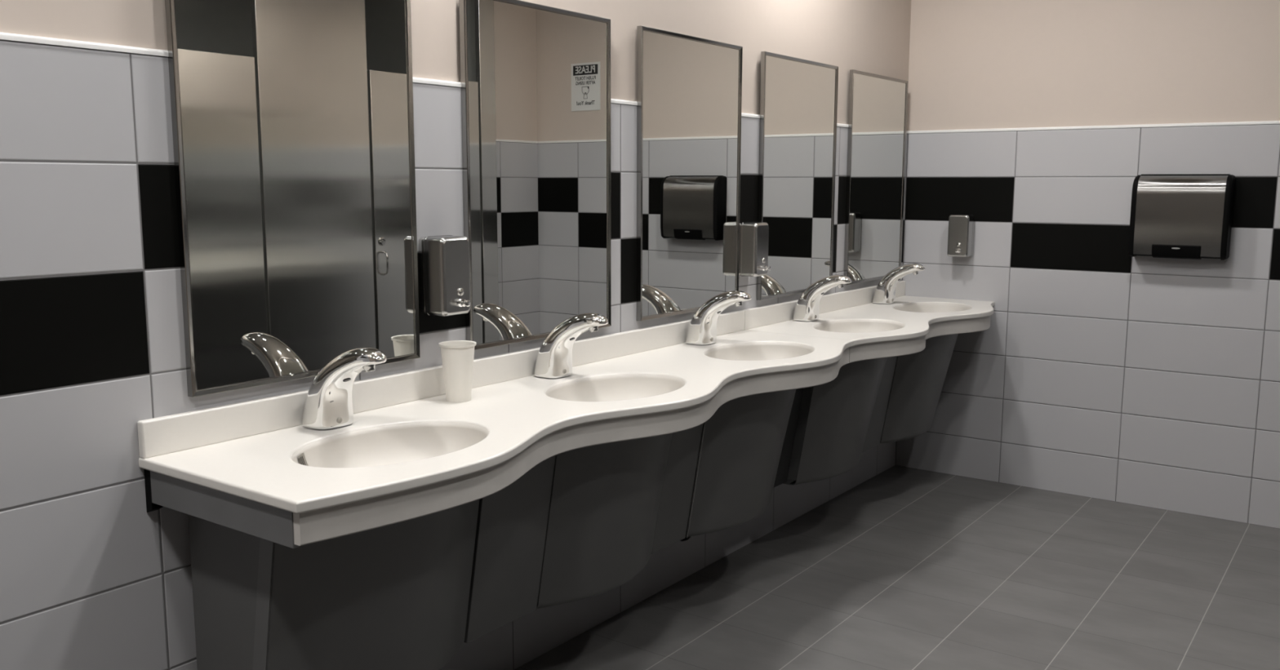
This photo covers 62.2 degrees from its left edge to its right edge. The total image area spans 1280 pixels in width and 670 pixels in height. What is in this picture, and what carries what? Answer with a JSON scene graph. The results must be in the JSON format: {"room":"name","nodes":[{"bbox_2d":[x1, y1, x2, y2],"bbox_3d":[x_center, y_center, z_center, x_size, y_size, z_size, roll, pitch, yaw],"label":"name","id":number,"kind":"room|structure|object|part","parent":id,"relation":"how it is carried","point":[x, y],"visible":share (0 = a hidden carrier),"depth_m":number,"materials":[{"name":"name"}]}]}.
{"room":"public restroom","nodes":[
{"label":"public restroom","id":0,"kind":"room"},
{"bbox_2d":[0,0,911,669],"bbox_3d":[-0.838,-0.299,2.330,0.122,2.720,7.320,6,10,35],"label":"wall","id":1,"kind":"structure","parent":0,"point":[92,347],"depth_m":2.06,"materials":[{"name":"white tile"}]},
{"bbox_2d":[164,0,420,397],"bbox_3d":[-0.736,-0.363,2.346,0.018,0.918,0.616,6,10,35],"label":"wall mirror","id":2,"kind":"object","parent":1,"relation":"attached to","point":[292,121],"visible":0.98,"depth_m":2.31,"materials":[{"name":"metal"}]},
{"bbox_2d":[137,310,744,458],"bbox_3d":[-0.300,0.076,3.017,0.020,0.075,2.326,6,10,35],"label":"backsplash","id":3,"kind":"structure","parent":1,"relation":"attached to","point":[163,435],"depth_m":2.56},
{"bbox_2d":[418,235,470,316],"bbox_3d":[-0.477,-0.149,2.657,0.112,0.198,0.101,6,10,35],"label":"soap dispenser","id":4,"kind":"object","parent":1,"relation":"attached to","point":[444,260],"visible":1,"depth_m":2.63,"materials":[{"name":"metal"}]},
{"bbox_3d":[-0.515,-0.153,2.684,0.018,0.192,0.096,6,10,35],"label":"plate","id":5,"kind":"part","parent":4,"relation":"part of","materials":[{"name":"metal"}]},
{"bbox_2d":[137,310,853,548],"bbox_3d":[-0.082,0.156,2.868,0.558,0.188,2.326,6,10,35],"label":"countertop","id":6,"kind":"structure","parent":1,"relation":"attached to","point":[407,452],"depth_m":2.39,"materials":[{"name":"white stone"}]},
{"bbox_3d":[-0.786,0.328,1.984,0.474,0.092,0.024,6,10,35],"label":"counter apron","id":7,"kind":"part","parent":6,"relation":"part of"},
{"bbox_2d":[297,453,308,466],"bbox_3d":[-0.692,0.262,2.180,0.010,0.033,0.035,1,8,3],"label":"grille","id":8,"kind":"object","parent":6,"relation":"attached to","point":[301,457],"visible":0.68,"depth_m":2.18,"materials":[{"name":"silver metal"}]},
{"bbox_2d":[187,499,479,669],"bbox_3d":[-0.587,0.531,2.282,0.425,0.491,0.553,6,10,35],"label":"cover","id":9,"kind":"object","parent":6,"relation":"attached to","point":[396,596],"visible":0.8,"depth_m":2.11,"materials":[{"name":"grey plastic"}]},
{"bbox_3d":[-0.799,0.556,2.099,0.299,0.488,0.004,6,10,35],"label":"panel","id":10,"kind":"part","parent":9,"relation":"part of","materials":[{"name":"grey plastic"}]},
{"bbox_2d":[302,347,386,430],"bbox_3d":[-0.639,0.115,2.323,0.236,0.189,0.103,6,10,35],"label":"faucet","id":11,"kind":"object","parent":6,"relation":"on","point":[328,405],"visible":1,"depth_m":2.32,"materials":[{"name":"silver metal"}]},
{"bbox_2d":[291,422,488,467],"bbox_3d":[-0.516,0.282,2.239,0.330,0.108,0.466,6,10,35],"label":"basin","id":12,"kind":"object","parent":6,"relation":"in","point":[373,444],"depth_m":2.38,"materials":[{"name":"white ceramic"}]},
{"bbox_2d":[438,340,475,402],"bbox_3d":[-0.454,0.092,2.649,0.093,0.144,0.093,6,10,35],"label":"paper cup","id":13,"kind":"object","parent":6,"relation":"on","point":[457,356],"visible":1,"depth_m":2.62,"materials":[{"name":"white paper"}]},
{"bbox_2d":[533,312,608,378],"bbox_3d":[-0.186,0.028,2.943,0.236,0.189,0.103,6,10,35],"label":"faucet","id":14,"kind":"object","parent":6,"relation":"on","point":[554,357],"visible":1,"depth_m":2.94,"materials":[{"name":"metal"}]},
{"bbox_2d":[536,433,672,608],"bbox_3d":[-0.121,0.442,2.920,0.425,0.491,0.513,6,10,35],"label":"cover","id":15,"kind":"object","parent":6,"relation":"attached to","point":[605,499],"visible":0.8,"depth_m":2.75,"materials":[{"name":"grey plastic"}]},
{"bbox_2d":[463,455,555,643],"bbox_3d":[-0.315,0.500,2.593,0.088,0.463,0.252,6,10,35],"label":"filler panel","id":16,"kind":"object","parent":15,"relation":"attached to","point":[512,522],"visible":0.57,"depth_m":2.59,"materials":[{"name":"grey plastic"}]},
{"bbox_3d":[-0.321,0.464,2.753,0.299,0.488,0.004,6,10,35],"label":"panel","id":17,"kind":"part","parent":15,"relation":"part of","materials":[{"name":"grey laminate"}]},
{"bbox_2d":[651,423,702,554],"bbox_3d":[0.114,0.417,3.180,0.088,0.463,0.183,6,10,35],"label":"filler panel","id":18,"kind":"object","parent":15,"relation":"attached to","point":[673,510],"visible":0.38,"depth_m":3.19,"materials":[{"name":"grey laminate"}]},
{"bbox_2d":[545,373,684,401],"bbox_3d":[-0.062,0.194,2.860,0.330,0.108,0.466,6,10,35],"label":"basin","id":19,"kind":"object","parent":6,"relation":"in","point":[584,387],"depth_m":3.02,"materials":[{"name":"white ceramic"}]},
{"bbox_2d":[685,290,751,345],"bbox_3d":[0.268,-0.059,3.565,0.236,0.189,0.103,6,10,35],"label":"faucet","id":20,"kind":"object","parent":6,"relation":"on","point":[702,329],"visible":1,"depth_m":3.56,"materials":[{"name":"metal"}]},
{"bbox_2d":[680,389,795,541],"bbox_3d":[0.298,0.376,3.495,0.425,0.521,0.544,6,10,35],"label":"cover","id":21,"kind":"object","parent":6,"relation":"attached to","point":[741,444],"depth_m":3.31,"materials":[{"name":"grey laminate"}]},
{"bbox_3d":[0.134,0.640,3.378,0.068,0.030,0.068,6,10,35],"label":"drain cap","id":22,"kind":"part","parent":21,"relation":"part of","materials":[{"name":"black plastic"}]},
{"bbox_3d":[0.090,0.385,3.315,0.299,0.488,0.004,6,10,35],"label":"panel","id":23,"kind":"part","parent":21,"relation":"part of","materials":[{"name":"grey laminate"}]},
{"bbox_2d":[704,342,813,360],"bbox_3d":[0.393,0.107,3.482,0.330,0.108,0.466,6,10,35],"label":"basin","id":24,"kind":"object","parent":6,"relation":"in","point":[725,351],"depth_m":3.64,"materials":[{"name":"white ceramic"}]},
{"bbox_2d":[773,387,804,488],"bbox_3d":[0.512,0.334,3.785,0.095,0.467,0.175,6,10,35],"label":"panel","id":25,"kind":"object","parent":6,"relation":"attached to","point":[781,477],"visible":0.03,"depth_m":3.83,"materials":[{"name":"black"}]},
{"bbox_2d":[458,0,611,350],"bbox_3d":[-0.273,-0.450,2.979,0.018,0.922,0.608,6,10,35],"label":"wall mirror","id":26,"kind":"object","parent":1,"relation":"attached to","point":[535,78],"visible":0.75,"depth_m":2.94,"materials":[{"name":"metal"}]},
{"bbox_2d":[636,25,742,321],"bbox_3d":[0.177,-0.536,3.594,0.018,0.922,0.614,6,10,35],"label":"wall mirror","id":27,"kind":"object","parent":1,"relation":"attached to","point":[689,88],"visible":0.87,"depth_m":3.56,"materials":[{"name":"metal"}]},
{"bbox_2d":[738,222,770,276],"bbox_3d":[0.426,-0.314,3.893,0.112,0.198,0.101,6,10,35],"label":"soap dispenser","id":28,"kind":"object","parent":1,"relation":"attached to","point":[753,236],"visible":1,"depth_m":3.86,"materials":[{"name":"metal"}]},
{"bbox_3d":[0.388,-0.318,3.921,0.018,0.192,0.096,6,10,35],"label":"plate","id":29,"kind":"part","parent":28,"relation":"part of","materials":[{"name":"metal"}]},
{"bbox_2d":[756,51,838,300],"bbox_3d":[0.634,-0.624,4.220,0.018,0.922,0.619,6,10,35],"label":"wall mirror","id":30,"kind":"object","parent":1,"relation":"attached to","point":[798,97],"visible":0.87,"depth_m":4.19,"materials":[{"name":"metal"}]},
{"bbox_2d":[743,280,905,329],"bbox_3d":[0.837,-0.143,4.573,0.020,0.075,1.550,6,10,35],"label":"backsplash","id":31,"kind":"structure","parent":1,"relation":"attached to","point":[757,317],"depth_m":4.46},
{"bbox_2d":[743,280,994,363],"bbox_3d":[1.056,-0.065,4.424,0.560,0.186,1.550,6,10,35],"label":"countertop","id":32,"kind":"structure","parent":1,"relation":"attached to","point":[902,327],"depth_m":4.29,"materials":[{"name":"white stone"}]},
{"bbox_2d":[792,275,851,321],"bbox_3d":[0.723,-0.146,4.187,0.236,0.189,0.103,6,10,35],"label":"faucet","id":33,"kind":"object","parent":32,"relation":"on","point":[806,308],"visible":1,"depth_m":4.18,"materials":[{"name":"metal"}]},
{"bbox_2d":[782,357,887,484],"bbox_3d":[0.729,0.279,4.083,0.425,0.491,0.563,6,10,35],"label":"cover","id":34,"kind":"object","parent":32,"relation":"attached to","point":[834,417],"visible":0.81,"depth_m":3.89,"materials":[{"name":"grey laminate"}]},
{"bbox_3d":[0.515,0.304,3.896,0.299,0.488,0.004,6,10,35],"label":"panel","id":35,"kind":"part","parent":34,"relation":"part of","materials":[{"name":"grey laminate"}]},
{"bbox_2d":[813,320,904,333],"bbox_3d":[0.847,0.020,4.104,0.330,0.108,0.466,6,10,35],"label":"basin","id":36,"kind":"object","parent":32,"relation":"in","point":[824,326],"depth_m":4.27,"materials":[{"name":"white ceramic"}]},
{"bbox_2d":[862,356,897,453],"bbox_3d":[0.986,0.250,4.371,0.088,0.463,0.204,6,10,35],"label":"filler panel","id":37,"kind":"object","parent":32,"relation":"attached to","point":[873,439],"visible":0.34,"depth_m":4.40,"materials":[{"name":"grey laminate"}]},
{"bbox_2d":[872,263,925,304],"bbox_3d":[1.177,-0.234,4.808,0.236,0.189,0.103,6,10,35],"label":"faucet","id":38,"kind":"object","parent":32,"relation":"on","point":[885,291],"visible":1,"depth_m":4.80,"materials":[{"name":"metal"}]},
{"bbox_2d":[880,333,958,444],"bbox_3d":[1.185,0.191,4.706,0.425,0.491,0.578,6,10,35],"label":"cover","id":39,"kind":"object","parent":32,"relation":"attached to","point":[918,378],"visible":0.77,"depth_m":4.51,"materials":[{"name":"grey laminate"}]},
{"bbox_3d":[0.966,0.217,4.514,0.299,0.488,0.004,6,10,35],"label":"panel","id":40,"kind":"part","parent":39,"relation":"part of","materials":[{"name":"grey laminate"}]},
{"bbox_2d":[893,302,972,312],"bbox_3d":[1.302,-0.067,4.725,0.330,0.108,0.466,6,10,35],"label":"basin","id":41,"kind":"object","parent":32,"relation":"in","point":[898,307],"depth_m":4.89,"materials":[{"name":"white ceramic"}]},
{"bbox_2d":[844,69,908,285],"bbox_3d":[1.080,-0.709,4.830,0.018,0.922,0.608,6,10,35],"label":"wall mirror","id":42,"kind":"object","parent":1,"relation":"attached to","point":[878,104],"visible":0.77,"depth_m":4.80,"materials":[{"name":"metal"}]},
{"bbox_2d":[513,465,1279,669],"bbox_3d":[0.779,1.269,1.355,4.100,0.100,7.300,6,10,35],"label":"floor","id":43,"kind":"structure","parent":0,"point":[905,568],"depth_m":3.67,"materials":[{"name":"tile"}]},
{"bbox_2d":[894,0,1279,528],"bbox_3d":[2.936,-0.530,4.025,4.011,2.720,0.122,6,10,35],"label":"wall","id":44,"kind":"structure","parent":0,"point":[1099,371],"depth_m":4.66,"materials":[{"name":"white tile"}]},
{"bbox_2d":[946,213,974,257],"bbox_3d":[1.492,-0.463,4.947,0.101,0.198,0.112,6,10,35],"label":"soap dispenser","id":45,"kind":"object","parent":44,"relation":"attached to","point":[961,227],"visible":1,"depth_m":4.92,"materials":[{"name":"metal"}]},
{"bbox_3d":[1.519,-0.469,4.984,0.096,0.192,0.018,6,10,35],"label":"plate","id":46,"kind":"part","parent":45,"relation":"part of","materials":[{"name":"metal"}]},
{"bbox_2d":[1128,173,1235,260],"bbox_3d":[2.242,-0.492,4.399,0.368,0.348,0.104,6,10,35],"label":"paper towel dispenser","id":47,"kind":"object","parent":44,"relation":"attached to","point":[1173,215],"visible":1,"depth_m":4.36,"materials":[{"name":"silver plastic"}]}
]}

